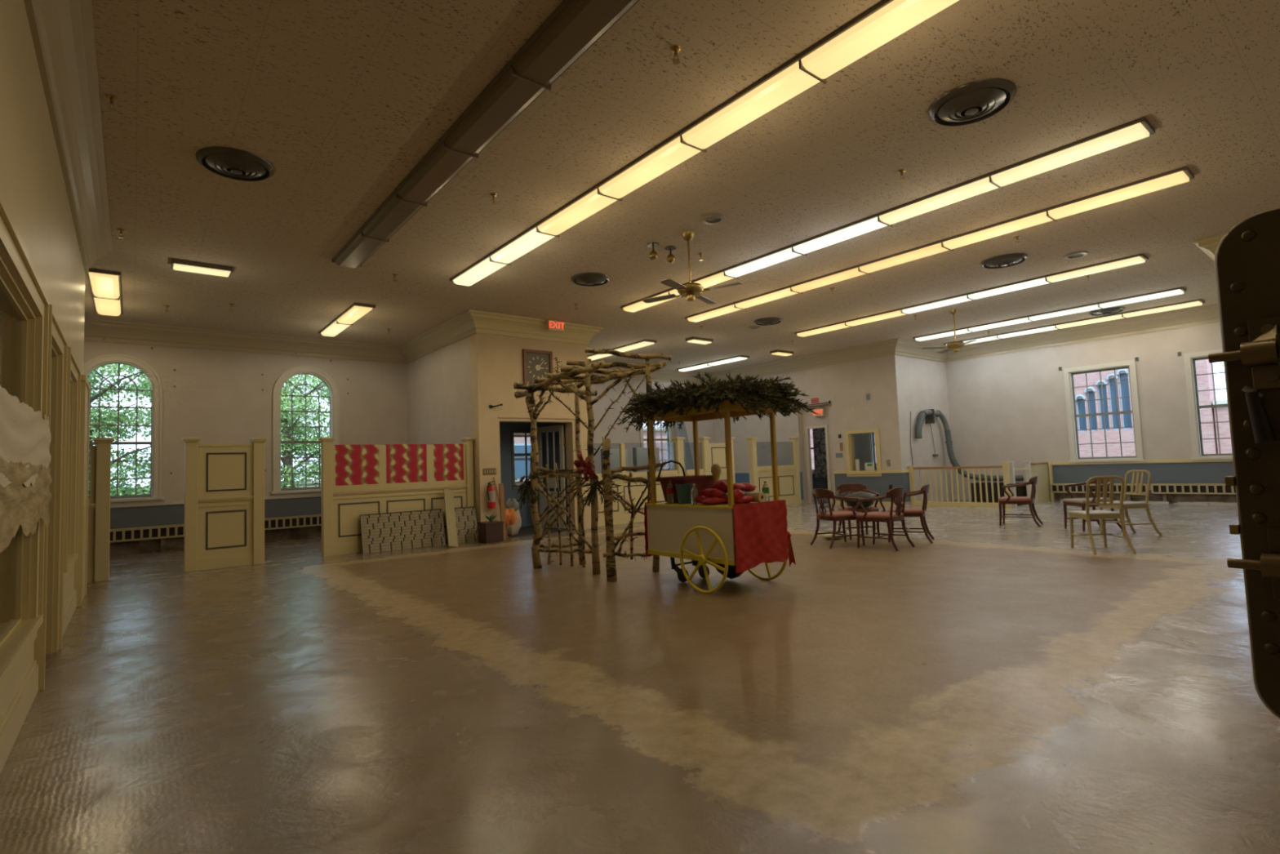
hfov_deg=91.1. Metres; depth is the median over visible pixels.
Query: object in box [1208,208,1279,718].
door
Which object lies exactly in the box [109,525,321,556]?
baseboard
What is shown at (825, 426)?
trim
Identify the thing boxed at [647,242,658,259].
spotlight
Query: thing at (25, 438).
picture
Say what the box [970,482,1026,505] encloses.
dark opening
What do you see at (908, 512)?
chair
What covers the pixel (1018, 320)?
diffuser
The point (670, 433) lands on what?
window
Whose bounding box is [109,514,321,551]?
baseboard heater
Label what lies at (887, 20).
diffuser
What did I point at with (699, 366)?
diffuser
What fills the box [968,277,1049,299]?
diffuser
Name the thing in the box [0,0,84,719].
wall
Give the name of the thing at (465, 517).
slatted panel
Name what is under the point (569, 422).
trim
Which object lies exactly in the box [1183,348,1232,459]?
window
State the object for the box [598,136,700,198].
diffuser
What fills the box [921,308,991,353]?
ceiling fan
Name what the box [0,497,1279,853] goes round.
floor
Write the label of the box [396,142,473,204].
diffuser
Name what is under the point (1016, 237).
sprinkler
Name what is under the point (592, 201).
diffuser
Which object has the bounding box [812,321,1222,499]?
wall
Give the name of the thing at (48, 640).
trim
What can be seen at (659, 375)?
trim
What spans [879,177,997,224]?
diffuser
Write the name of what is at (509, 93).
diffuser
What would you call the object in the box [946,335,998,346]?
diffuser
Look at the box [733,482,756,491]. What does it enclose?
heap
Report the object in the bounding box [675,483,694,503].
bucket
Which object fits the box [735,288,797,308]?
diffuser
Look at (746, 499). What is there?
heap
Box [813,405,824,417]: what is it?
exit sign
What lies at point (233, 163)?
ceiling vent
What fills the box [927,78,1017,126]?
ceiling vent
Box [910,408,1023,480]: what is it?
flexible duct
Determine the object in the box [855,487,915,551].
chair
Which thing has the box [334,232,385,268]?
diffuser
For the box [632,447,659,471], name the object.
board
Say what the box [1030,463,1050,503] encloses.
wall
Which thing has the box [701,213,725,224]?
ceiling speaker
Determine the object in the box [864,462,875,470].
paper sign
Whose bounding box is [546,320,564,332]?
exit sign
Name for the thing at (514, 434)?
window
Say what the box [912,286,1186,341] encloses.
strip
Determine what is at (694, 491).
water bottle
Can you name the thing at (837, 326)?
diffuser
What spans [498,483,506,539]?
timber offcut
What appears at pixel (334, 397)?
window
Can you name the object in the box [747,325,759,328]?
ceiling speaker
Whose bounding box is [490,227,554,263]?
diffuser
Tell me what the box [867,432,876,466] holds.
window
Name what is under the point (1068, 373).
window
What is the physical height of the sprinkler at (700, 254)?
0.092 m
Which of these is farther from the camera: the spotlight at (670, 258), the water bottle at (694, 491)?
the spotlight at (670, 258)
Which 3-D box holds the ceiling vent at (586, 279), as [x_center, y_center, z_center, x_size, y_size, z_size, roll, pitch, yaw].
[-0.732,-2.167,9.339,0.592,0.085,0.592,1,-4,-39]
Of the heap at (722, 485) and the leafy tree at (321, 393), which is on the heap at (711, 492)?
the heap at (722, 485)
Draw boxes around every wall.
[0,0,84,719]
[83,340,714,501]
[86,437,267,582]
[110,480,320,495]
[318,437,475,556]
[406,335,472,444]
[470,333,591,531]
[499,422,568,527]
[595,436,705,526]
[697,436,735,496]
[712,355,907,506]
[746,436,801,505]
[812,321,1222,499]
[898,355,954,505]
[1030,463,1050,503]
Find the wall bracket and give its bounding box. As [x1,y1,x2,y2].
[488,403,502,408]
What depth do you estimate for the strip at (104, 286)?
8.89 m
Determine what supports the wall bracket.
attached to the wall at (496, 361)
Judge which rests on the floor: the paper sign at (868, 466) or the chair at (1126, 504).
the chair at (1126, 504)
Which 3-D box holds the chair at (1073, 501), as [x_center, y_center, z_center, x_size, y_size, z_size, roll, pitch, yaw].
[6.853,1.151,9.532,0.584,0.808,0.608,-2,-3,2]
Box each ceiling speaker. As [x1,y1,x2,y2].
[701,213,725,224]
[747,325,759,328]
[1063,251,1088,258]
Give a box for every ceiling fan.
[642,231,742,303]
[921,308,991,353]
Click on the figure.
(716, 470)
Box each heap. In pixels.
[695,495,709,503]
[698,488,726,497]
[702,496,728,504]
[711,480,727,493]
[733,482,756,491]
[733,488,744,500]
[733,495,754,503]
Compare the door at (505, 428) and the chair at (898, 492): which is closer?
the chair at (898, 492)
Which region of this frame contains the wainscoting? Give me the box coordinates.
[110,496,321,528]
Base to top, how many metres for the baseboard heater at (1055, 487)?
0.420 m
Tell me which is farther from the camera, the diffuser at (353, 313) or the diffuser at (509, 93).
the diffuser at (353, 313)
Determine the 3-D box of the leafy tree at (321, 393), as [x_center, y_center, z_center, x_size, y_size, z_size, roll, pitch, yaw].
[-9.045,0.342,20.326,4.373,5.893,4.495,0,-4,-31]
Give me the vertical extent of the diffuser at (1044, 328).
0.060 m
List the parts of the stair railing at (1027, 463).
newel post, gate frame, newel post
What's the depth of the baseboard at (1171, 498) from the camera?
13.21 m
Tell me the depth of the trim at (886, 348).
16.92 m
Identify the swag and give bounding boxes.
[511,471,546,508]
[573,474,622,508]
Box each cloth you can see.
[726,489,749,497]
[822,533,843,538]
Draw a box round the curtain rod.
[793,400,831,407]
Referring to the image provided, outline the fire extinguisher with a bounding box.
[487,480,495,508]
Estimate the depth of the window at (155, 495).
11.08 m
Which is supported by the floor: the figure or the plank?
the plank
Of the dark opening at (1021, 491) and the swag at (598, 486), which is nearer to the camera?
the swag at (598, 486)
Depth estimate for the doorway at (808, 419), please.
17.39 m
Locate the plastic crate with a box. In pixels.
[657,475,713,502]
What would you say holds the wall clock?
attached to the wall at (496, 361)
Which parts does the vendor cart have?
roof post, panel, frame, roof post, roof frame, roof post, roof post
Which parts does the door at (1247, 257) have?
lever, bracket plate, bracket plate, bracket plate, bracket plate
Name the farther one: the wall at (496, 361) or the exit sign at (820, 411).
the exit sign at (820, 411)
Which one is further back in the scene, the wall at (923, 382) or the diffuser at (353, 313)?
the wall at (923, 382)
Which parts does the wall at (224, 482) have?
panel, dado rail, rail, post, post, panel, panel, dado rail, panel moulding, panel moulding, post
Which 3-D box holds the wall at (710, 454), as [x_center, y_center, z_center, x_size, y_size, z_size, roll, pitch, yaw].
[1.889,1.159,15.164,1.085,1.820,0.221,1,-4,-39]
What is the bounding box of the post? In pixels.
[1048,460,1054,501]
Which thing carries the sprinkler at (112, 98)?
attached to the ceiling
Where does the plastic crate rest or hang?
on the vendor cart
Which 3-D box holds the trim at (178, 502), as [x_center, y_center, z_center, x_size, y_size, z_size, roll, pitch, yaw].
[-9.309,1.349,10.506,10.750,0.060,0.036,1,-4,-39]
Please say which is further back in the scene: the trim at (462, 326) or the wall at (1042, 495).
the wall at (1042, 495)
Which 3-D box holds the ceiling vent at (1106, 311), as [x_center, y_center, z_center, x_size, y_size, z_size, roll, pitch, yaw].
[9.530,-2.334,12.809,0.612,0.085,0.612,1,-4,-39]
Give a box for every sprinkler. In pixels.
[105,93,119,111]
[116,228,125,239]
[391,273,397,281]
[489,193,497,204]
[670,44,681,64]
[697,253,703,261]
[897,168,906,181]
[1013,235,1020,244]
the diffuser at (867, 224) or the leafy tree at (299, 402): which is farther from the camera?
the leafy tree at (299, 402)
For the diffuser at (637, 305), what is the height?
0.060 m
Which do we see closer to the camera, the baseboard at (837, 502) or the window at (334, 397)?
the window at (334, 397)
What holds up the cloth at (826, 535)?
on the floor
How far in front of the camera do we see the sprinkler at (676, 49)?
4.23 m
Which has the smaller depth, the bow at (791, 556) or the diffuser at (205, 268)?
the bow at (791, 556)
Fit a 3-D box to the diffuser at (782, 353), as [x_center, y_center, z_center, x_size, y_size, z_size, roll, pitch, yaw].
[3.674,-1.911,16.247,0.600,0.085,0.220,1,-4,-39]
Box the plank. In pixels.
[443,488,457,546]
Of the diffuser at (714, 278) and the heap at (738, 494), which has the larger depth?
the diffuser at (714, 278)
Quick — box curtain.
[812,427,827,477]
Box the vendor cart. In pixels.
[643,399,788,593]
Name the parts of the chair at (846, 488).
leg, arm, leg, crest rail, seat, leg, arm, leg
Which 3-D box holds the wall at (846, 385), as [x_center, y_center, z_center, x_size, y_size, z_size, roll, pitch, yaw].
[4.386,0.120,17.690,0.181,4.015,6.250,1,-4,-39]
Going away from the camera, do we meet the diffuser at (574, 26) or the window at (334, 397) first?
the diffuser at (574, 26)
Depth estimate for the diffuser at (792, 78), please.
4.82 m
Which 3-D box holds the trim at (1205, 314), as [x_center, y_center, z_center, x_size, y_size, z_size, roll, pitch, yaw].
[10.153,-2.131,14.437,0.240,0.340,6.350,1,-4,-39]
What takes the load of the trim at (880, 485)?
attached to the wall at (846, 385)
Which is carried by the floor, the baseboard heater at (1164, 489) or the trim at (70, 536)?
the baseboard heater at (1164, 489)
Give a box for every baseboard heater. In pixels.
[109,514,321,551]
[1049,483,1146,501]
[1151,483,1235,501]
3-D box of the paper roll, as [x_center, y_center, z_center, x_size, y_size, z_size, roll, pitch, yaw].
[1.124,0.688,6.173,0.100,0.100,0.202,1,-4,-39]
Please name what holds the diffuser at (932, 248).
attached to the strip at (1183, 175)
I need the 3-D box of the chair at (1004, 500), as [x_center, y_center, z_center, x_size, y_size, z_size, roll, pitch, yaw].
[6.285,1.224,10.391,0.584,0.808,0.608,-5,-4,36]
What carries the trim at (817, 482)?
attached to the wall at (1011, 406)
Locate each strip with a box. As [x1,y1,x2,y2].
[87,268,123,315]
[318,302,375,336]
[331,0,639,268]
[449,0,959,286]
[587,339,656,360]
[620,116,1155,312]
[676,355,749,371]
[684,165,1194,322]
[794,253,1148,337]
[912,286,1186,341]
[943,298,1204,346]
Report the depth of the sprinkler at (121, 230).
6.91 m
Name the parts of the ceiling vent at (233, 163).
plate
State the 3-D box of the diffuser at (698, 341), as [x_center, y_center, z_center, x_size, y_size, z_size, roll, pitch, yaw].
[1.344,-1.950,14.198,0.580,0.085,0.220,1,-4,-39]
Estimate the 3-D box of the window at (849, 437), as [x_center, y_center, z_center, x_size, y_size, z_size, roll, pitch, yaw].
[5.710,0.666,15.972,0.270,1.180,0.960,1,-4,-39]
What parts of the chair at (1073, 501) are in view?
leg, arm, seat rail, leg, seat, leg, arm, crest rail, leg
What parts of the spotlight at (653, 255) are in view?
globe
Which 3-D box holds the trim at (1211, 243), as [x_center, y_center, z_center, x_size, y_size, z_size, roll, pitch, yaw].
[9.017,-2.537,7.035,0.240,0.340,4.240,1,-4,-39]
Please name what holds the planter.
on the floor
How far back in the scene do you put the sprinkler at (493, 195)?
6.37 m
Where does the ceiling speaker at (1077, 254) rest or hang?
attached to the ceiling
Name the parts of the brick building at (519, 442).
pane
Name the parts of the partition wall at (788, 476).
post, panel moulding, rail, dado rail, panel, panel moulding, post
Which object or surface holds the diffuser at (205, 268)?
attached to the ceiling light at (179, 264)
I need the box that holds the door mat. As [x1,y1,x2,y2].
[507,525,573,537]
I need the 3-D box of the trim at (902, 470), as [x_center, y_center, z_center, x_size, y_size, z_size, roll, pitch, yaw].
[5.840,1.136,15.942,0.336,0.070,1.926,1,-4,-39]
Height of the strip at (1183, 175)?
0.088 m
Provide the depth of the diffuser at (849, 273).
9.65 m
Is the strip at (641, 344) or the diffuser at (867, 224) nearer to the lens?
the diffuser at (867, 224)
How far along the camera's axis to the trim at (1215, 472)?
13.43 m
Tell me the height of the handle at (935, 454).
1.043 m
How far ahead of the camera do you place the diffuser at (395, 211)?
6.70 m
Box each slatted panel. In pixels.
[360,508,445,553]
[454,506,478,543]
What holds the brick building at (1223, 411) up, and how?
on the ground
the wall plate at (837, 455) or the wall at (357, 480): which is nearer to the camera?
the wall at (357, 480)
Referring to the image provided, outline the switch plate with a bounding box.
[483,467,496,475]
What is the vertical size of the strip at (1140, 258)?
0.088 m
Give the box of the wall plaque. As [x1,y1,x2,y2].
[760,444,769,448]
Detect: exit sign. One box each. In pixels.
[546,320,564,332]
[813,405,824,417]
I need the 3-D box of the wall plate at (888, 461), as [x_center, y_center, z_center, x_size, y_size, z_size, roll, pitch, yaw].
[6.098,0.878,15.403,0.016,0.160,0.100,1,-4,-39]
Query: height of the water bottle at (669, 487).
0.240 m
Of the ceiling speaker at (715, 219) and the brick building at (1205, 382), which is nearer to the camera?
the ceiling speaker at (715, 219)
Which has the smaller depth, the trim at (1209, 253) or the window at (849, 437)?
the trim at (1209, 253)
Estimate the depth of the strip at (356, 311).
10.97 m
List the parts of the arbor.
post, post, rail, rail, rail, rail, rail, rail, post, post, post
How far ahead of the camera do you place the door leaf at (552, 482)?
12.73 m
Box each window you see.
[0,274,27,645]
[83,354,164,504]
[270,365,339,495]
[513,433,530,485]
[638,405,674,471]
[844,428,881,476]
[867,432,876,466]
[1063,360,1145,462]
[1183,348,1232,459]
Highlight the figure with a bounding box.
[711,463,721,484]
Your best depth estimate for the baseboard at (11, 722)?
3.21 m
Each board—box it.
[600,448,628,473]
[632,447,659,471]
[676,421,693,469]
[855,459,859,471]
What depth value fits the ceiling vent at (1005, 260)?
9.07 m
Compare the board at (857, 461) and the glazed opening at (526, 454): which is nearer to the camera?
the glazed opening at (526, 454)
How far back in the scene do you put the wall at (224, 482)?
8.75 m
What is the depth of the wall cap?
14.60 m
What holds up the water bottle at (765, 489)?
on the vendor cart
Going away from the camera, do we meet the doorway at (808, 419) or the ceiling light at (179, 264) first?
the ceiling light at (179, 264)
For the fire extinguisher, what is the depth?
10.99 m
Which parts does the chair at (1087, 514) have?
leg, leg, seat rail, seat, leg, rail, leg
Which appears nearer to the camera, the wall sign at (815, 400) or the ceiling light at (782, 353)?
the ceiling light at (782, 353)
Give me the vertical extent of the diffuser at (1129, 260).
0.060 m
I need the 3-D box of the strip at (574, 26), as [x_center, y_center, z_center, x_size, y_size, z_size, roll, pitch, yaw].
[-0.763,-2.463,4.410,0.361,0.088,9.814,1,-4,-39]
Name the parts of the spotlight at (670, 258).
globe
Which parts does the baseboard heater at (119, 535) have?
plate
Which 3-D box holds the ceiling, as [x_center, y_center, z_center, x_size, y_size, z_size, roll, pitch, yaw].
[0.586,-2.421,8.301,23.301,0.200,16.801,1,-4,-39]
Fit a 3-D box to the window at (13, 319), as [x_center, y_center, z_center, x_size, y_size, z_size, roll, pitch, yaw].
[-1.278,-0.026,0.786,0.041,1.760,7.221,1,-4,-39]
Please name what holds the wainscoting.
attached to the wall at (217, 396)
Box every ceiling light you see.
[170,257,232,276]
[685,336,713,344]
[769,349,793,355]
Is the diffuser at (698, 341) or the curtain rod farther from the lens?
the curtain rod
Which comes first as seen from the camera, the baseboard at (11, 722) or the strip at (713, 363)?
the baseboard at (11, 722)
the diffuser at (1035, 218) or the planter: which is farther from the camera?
the planter
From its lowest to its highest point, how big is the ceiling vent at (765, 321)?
0.085 m
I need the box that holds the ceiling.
[84,0,1279,373]
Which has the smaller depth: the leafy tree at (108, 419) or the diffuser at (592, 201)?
the diffuser at (592, 201)
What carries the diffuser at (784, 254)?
attached to the strip at (1140, 128)
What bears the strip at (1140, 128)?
attached to the ceiling
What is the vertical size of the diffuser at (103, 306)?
0.060 m
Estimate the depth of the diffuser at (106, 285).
8.58 m
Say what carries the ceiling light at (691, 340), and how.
attached to the ceiling
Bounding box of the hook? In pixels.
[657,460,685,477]
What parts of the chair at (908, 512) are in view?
leg, seat, arm, arm, seat rail, post, crest rail, leg, leg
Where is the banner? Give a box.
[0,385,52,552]
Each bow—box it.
[573,451,598,480]
[786,530,795,567]
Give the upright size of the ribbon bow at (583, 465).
0.338 m
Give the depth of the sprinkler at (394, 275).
8.80 m
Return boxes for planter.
[477,513,503,543]
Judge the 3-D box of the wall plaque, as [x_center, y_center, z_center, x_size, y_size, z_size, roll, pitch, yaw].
[3.256,0.515,16.289,0.350,0.100,0.010,1,-4,-39]
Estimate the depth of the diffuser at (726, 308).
11.54 m
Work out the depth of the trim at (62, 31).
4.37 m
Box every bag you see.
[504,497,521,535]
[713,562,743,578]
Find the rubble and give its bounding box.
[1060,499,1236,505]
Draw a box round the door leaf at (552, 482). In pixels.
[537,424,566,528]
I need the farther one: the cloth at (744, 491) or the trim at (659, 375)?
the trim at (659, 375)
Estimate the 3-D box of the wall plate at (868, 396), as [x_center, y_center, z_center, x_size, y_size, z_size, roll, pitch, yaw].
[5.761,-0.757,15.845,0.016,0.160,0.101,1,-4,-39]
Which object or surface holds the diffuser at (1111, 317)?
attached to the strip at (1196, 302)
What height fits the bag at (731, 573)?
0.320 m
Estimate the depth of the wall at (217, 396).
12.21 m
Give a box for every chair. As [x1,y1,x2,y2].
[809,488,865,548]
[835,484,879,539]
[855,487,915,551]
[886,484,934,543]
[998,475,1043,526]
[1062,475,1121,531]
[1067,475,1136,554]
[1098,469,1162,536]
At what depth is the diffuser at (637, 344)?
14.48 m
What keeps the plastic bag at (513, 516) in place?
on the door mat
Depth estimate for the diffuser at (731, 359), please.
17.07 m
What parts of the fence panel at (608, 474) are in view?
post, rail, rail, rail, rail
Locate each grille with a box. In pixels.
[706,217,720,222]
[1068,253,1083,257]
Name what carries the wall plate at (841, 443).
attached to the wall at (846, 385)
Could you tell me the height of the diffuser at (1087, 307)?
0.060 m
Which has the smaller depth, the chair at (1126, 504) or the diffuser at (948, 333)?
the chair at (1126, 504)
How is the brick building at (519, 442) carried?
on the ground
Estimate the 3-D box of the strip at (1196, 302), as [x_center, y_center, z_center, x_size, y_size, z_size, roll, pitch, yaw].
[9.393,-2.249,14.107,0.351,0.088,4.937,1,-4,-39]
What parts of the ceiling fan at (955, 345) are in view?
blade, blade, rod, motor, blade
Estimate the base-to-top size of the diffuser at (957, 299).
0.060 m
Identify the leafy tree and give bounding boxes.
[87,363,151,497]
[111,373,151,495]
[280,373,329,488]
[288,373,329,481]
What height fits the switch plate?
0.120 m
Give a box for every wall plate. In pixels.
[835,453,842,457]
[840,442,843,451]
[866,393,870,399]
[886,459,890,466]
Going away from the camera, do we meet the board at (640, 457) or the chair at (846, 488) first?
the chair at (846, 488)
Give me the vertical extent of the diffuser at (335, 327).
0.060 m
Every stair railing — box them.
[907,462,1012,507]
[1006,460,1031,506]
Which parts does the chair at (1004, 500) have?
leg, leg, seat, seat rail, arm, arm, post, crest rail, leg, leg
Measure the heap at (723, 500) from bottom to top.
0.069 m
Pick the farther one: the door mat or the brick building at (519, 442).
the brick building at (519, 442)
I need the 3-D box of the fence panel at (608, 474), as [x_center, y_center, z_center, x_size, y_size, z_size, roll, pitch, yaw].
[-0.050,0.883,6.916,0.888,1.523,0.170,1,-4,-37]
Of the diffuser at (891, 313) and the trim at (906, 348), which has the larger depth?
the trim at (906, 348)
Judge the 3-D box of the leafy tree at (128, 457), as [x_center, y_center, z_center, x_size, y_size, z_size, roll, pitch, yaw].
[-13.386,0.123,18.224,4.898,6.394,4.619,1,-4,-39]
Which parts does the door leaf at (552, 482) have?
rail, rail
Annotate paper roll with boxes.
[746,491,765,502]
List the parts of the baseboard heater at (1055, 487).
casing, plate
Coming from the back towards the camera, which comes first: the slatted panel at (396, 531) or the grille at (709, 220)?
the slatted panel at (396, 531)
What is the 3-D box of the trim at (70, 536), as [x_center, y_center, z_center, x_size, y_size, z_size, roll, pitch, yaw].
[-5.107,0.339,5.528,0.190,1.905,1.311,1,-4,-39]
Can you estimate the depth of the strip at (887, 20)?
4.94 m
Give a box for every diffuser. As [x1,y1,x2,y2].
[88,271,119,298]
[93,297,120,315]
[173,263,230,276]
[320,320,350,336]
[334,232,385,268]
[337,306,372,324]
[361,194,422,239]
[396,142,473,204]
[444,66,544,155]
[453,257,506,286]
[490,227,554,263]
[512,0,638,85]
[537,188,617,235]
[587,354,612,360]
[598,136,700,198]
[613,341,654,351]
[622,291,677,312]
[669,271,733,295]
[678,364,712,371]
[681,61,819,149]
[687,304,741,322]
[687,339,711,344]
[707,356,747,365]
[724,247,801,277]
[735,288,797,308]
[771,351,791,355]
[791,267,866,292]
[793,217,888,253]
[796,322,848,337]
[800,0,959,79]
[845,310,905,326]
[858,242,948,273]
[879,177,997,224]
[902,295,972,314]
[915,328,970,341]
[942,211,1053,249]
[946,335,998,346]
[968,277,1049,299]
[968,317,1031,331]
[991,122,1149,186]
[997,325,1056,338]
[1028,304,1100,320]
[1046,256,1145,282]
[1048,170,1189,219]
[1056,314,1124,328]
[1098,288,1183,308]
[1122,301,1202,317]
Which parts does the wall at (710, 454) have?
post, panel, dado rail, panel moulding, panel, post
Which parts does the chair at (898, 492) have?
leg, leg, arm, seat, seat rail, post, leg, crest rail, post, leg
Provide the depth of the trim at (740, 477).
18.98 m
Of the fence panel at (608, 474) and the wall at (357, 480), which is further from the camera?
the wall at (357, 480)
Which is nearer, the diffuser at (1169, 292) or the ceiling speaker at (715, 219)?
the ceiling speaker at (715, 219)
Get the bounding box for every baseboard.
[0,588,76,773]
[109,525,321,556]
[835,500,902,506]
[1049,488,1236,503]
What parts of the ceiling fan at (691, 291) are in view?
blade, blade, rod, motor, blade, blade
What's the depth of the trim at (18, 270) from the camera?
3.54 m
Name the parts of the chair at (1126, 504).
leg, seat rail, seat, leg, leg, rail, leg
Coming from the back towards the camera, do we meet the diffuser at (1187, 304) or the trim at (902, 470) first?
the trim at (902, 470)
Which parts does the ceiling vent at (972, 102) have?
plate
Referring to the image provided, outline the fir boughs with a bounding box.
[616,371,819,433]
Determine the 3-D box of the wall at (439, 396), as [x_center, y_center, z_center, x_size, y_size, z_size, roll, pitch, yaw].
[-3.181,0.137,13.378,2.370,4.015,3.440,1,-4,-39]
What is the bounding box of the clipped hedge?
[88,478,516,496]
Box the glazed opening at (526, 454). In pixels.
[511,431,530,489]
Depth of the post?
14.93 m
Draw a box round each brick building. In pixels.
[514,426,667,481]
[809,359,1217,469]
[1212,400,1231,453]
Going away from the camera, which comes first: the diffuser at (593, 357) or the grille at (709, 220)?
the grille at (709, 220)
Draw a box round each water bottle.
[666,480,674,503]
[690,484,697,504]
[761,480,769,501]
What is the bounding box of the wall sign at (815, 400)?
[810,397,818,403]
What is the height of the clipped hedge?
2.074 m
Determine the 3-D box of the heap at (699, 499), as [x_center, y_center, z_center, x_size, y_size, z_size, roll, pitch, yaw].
[0.633,0.712,6.191,0.203,0.084,0.149,1,-4,-39]
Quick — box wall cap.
[1030,462,1048,464]
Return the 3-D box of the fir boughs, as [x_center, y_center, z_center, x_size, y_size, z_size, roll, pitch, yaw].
[0.701,-0.275,6.470,1.270,0.557,2.098,1,-4,-39]
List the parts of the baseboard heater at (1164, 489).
casing, plate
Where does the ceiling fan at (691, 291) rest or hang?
hanging from the ceiling
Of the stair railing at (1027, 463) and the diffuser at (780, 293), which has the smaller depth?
the diffuser at (780, 293)
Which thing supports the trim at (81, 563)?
attached to the wall at (33, 188)
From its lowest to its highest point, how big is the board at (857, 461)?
0.350 m
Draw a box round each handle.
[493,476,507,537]
[929,424,938,456]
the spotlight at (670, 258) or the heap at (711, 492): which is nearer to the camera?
the heap at (711, 492)
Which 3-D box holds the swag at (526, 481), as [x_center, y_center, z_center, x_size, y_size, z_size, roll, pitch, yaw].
[-1.337,0.774,7.744,0.456,0.464,0.362,1,-4,-39]
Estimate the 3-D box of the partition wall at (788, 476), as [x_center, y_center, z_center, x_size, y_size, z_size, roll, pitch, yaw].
[3.561,1.179,16.515,1.944,1.820,0.221,1,-4,-39]
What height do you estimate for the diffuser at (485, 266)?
0.060 m
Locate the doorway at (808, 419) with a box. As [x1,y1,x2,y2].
[801,404,833,503]
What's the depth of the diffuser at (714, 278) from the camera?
9.44 m
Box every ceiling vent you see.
[195,146,275,181]
[570,272,610,286]
[753,317,782,325]
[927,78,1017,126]
[980,253,1028,268]
[1088,306,1125,315]
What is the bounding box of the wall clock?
[522,348,552,386]
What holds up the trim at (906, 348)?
attached to the wall at (923, 382)
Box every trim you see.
[0,190,48,694]
[23,0,112,274]
[33,304,67,690]
[62,346,80,582]
[73,374,90,606]
[84,318,405,364]
[110,493,320,507]
[398,309,476,364]
[469,309,603,345]
[497,416,577,529]
[591,366,711,384]
[711,337,897,382]
[734,471,804,499]
[804,424,831,503]
[812,474,827,493]
[833,469,909,473]
[834,472,910,502]
[894,337,948,362]
[946,303,1219,362]
[1051,458,1232,465]
[1052,461,1234,483]
[1192,232,1226,255]
[1193,242,1214,261]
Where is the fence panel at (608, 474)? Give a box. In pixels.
[600,438,666,582]
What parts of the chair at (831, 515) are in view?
leg, post, crest rail, post, leg, seat rail, seat, leg, arm, leg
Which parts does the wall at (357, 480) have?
post, fabric panel, panel moulding, rail, panel, dado rail, fabric panel, panel moulding, panel moulding, fabric panel, post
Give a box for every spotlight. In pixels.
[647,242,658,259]
[664,245,676,262]
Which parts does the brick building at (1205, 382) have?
pane, pane, pane, pane, pane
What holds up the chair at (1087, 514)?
on the floor
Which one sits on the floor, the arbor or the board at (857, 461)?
the arbor
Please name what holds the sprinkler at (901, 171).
attached to the ceiling
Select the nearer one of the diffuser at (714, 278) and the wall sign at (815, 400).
the diffuser at (714, 278)
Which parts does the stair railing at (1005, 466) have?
newel post, handrail, board, newel post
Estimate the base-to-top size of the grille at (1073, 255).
0.014 m
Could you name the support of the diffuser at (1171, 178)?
attached to the strip at (1183, 175)
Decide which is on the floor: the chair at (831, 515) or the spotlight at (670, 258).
the chair at (831, 515)
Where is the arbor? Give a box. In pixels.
[513,347,671,574]
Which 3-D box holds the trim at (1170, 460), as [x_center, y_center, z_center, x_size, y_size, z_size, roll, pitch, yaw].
[11.052,0.733,13.441,0.041,0.070,4.081,1,-4,-39]
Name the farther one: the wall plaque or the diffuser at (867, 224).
the wall plaque
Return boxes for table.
[843,490,876,507]
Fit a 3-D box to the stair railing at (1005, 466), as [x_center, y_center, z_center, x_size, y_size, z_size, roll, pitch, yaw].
[7.313,1.333,14.463,0.150,0.990,2.250,1,-4,-39]
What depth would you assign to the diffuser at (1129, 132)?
5.82 m
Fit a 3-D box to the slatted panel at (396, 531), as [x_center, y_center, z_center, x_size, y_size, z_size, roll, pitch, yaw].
[-3.852,1.689,10.247,1.321,0.604,0.172,1,-4,-39]

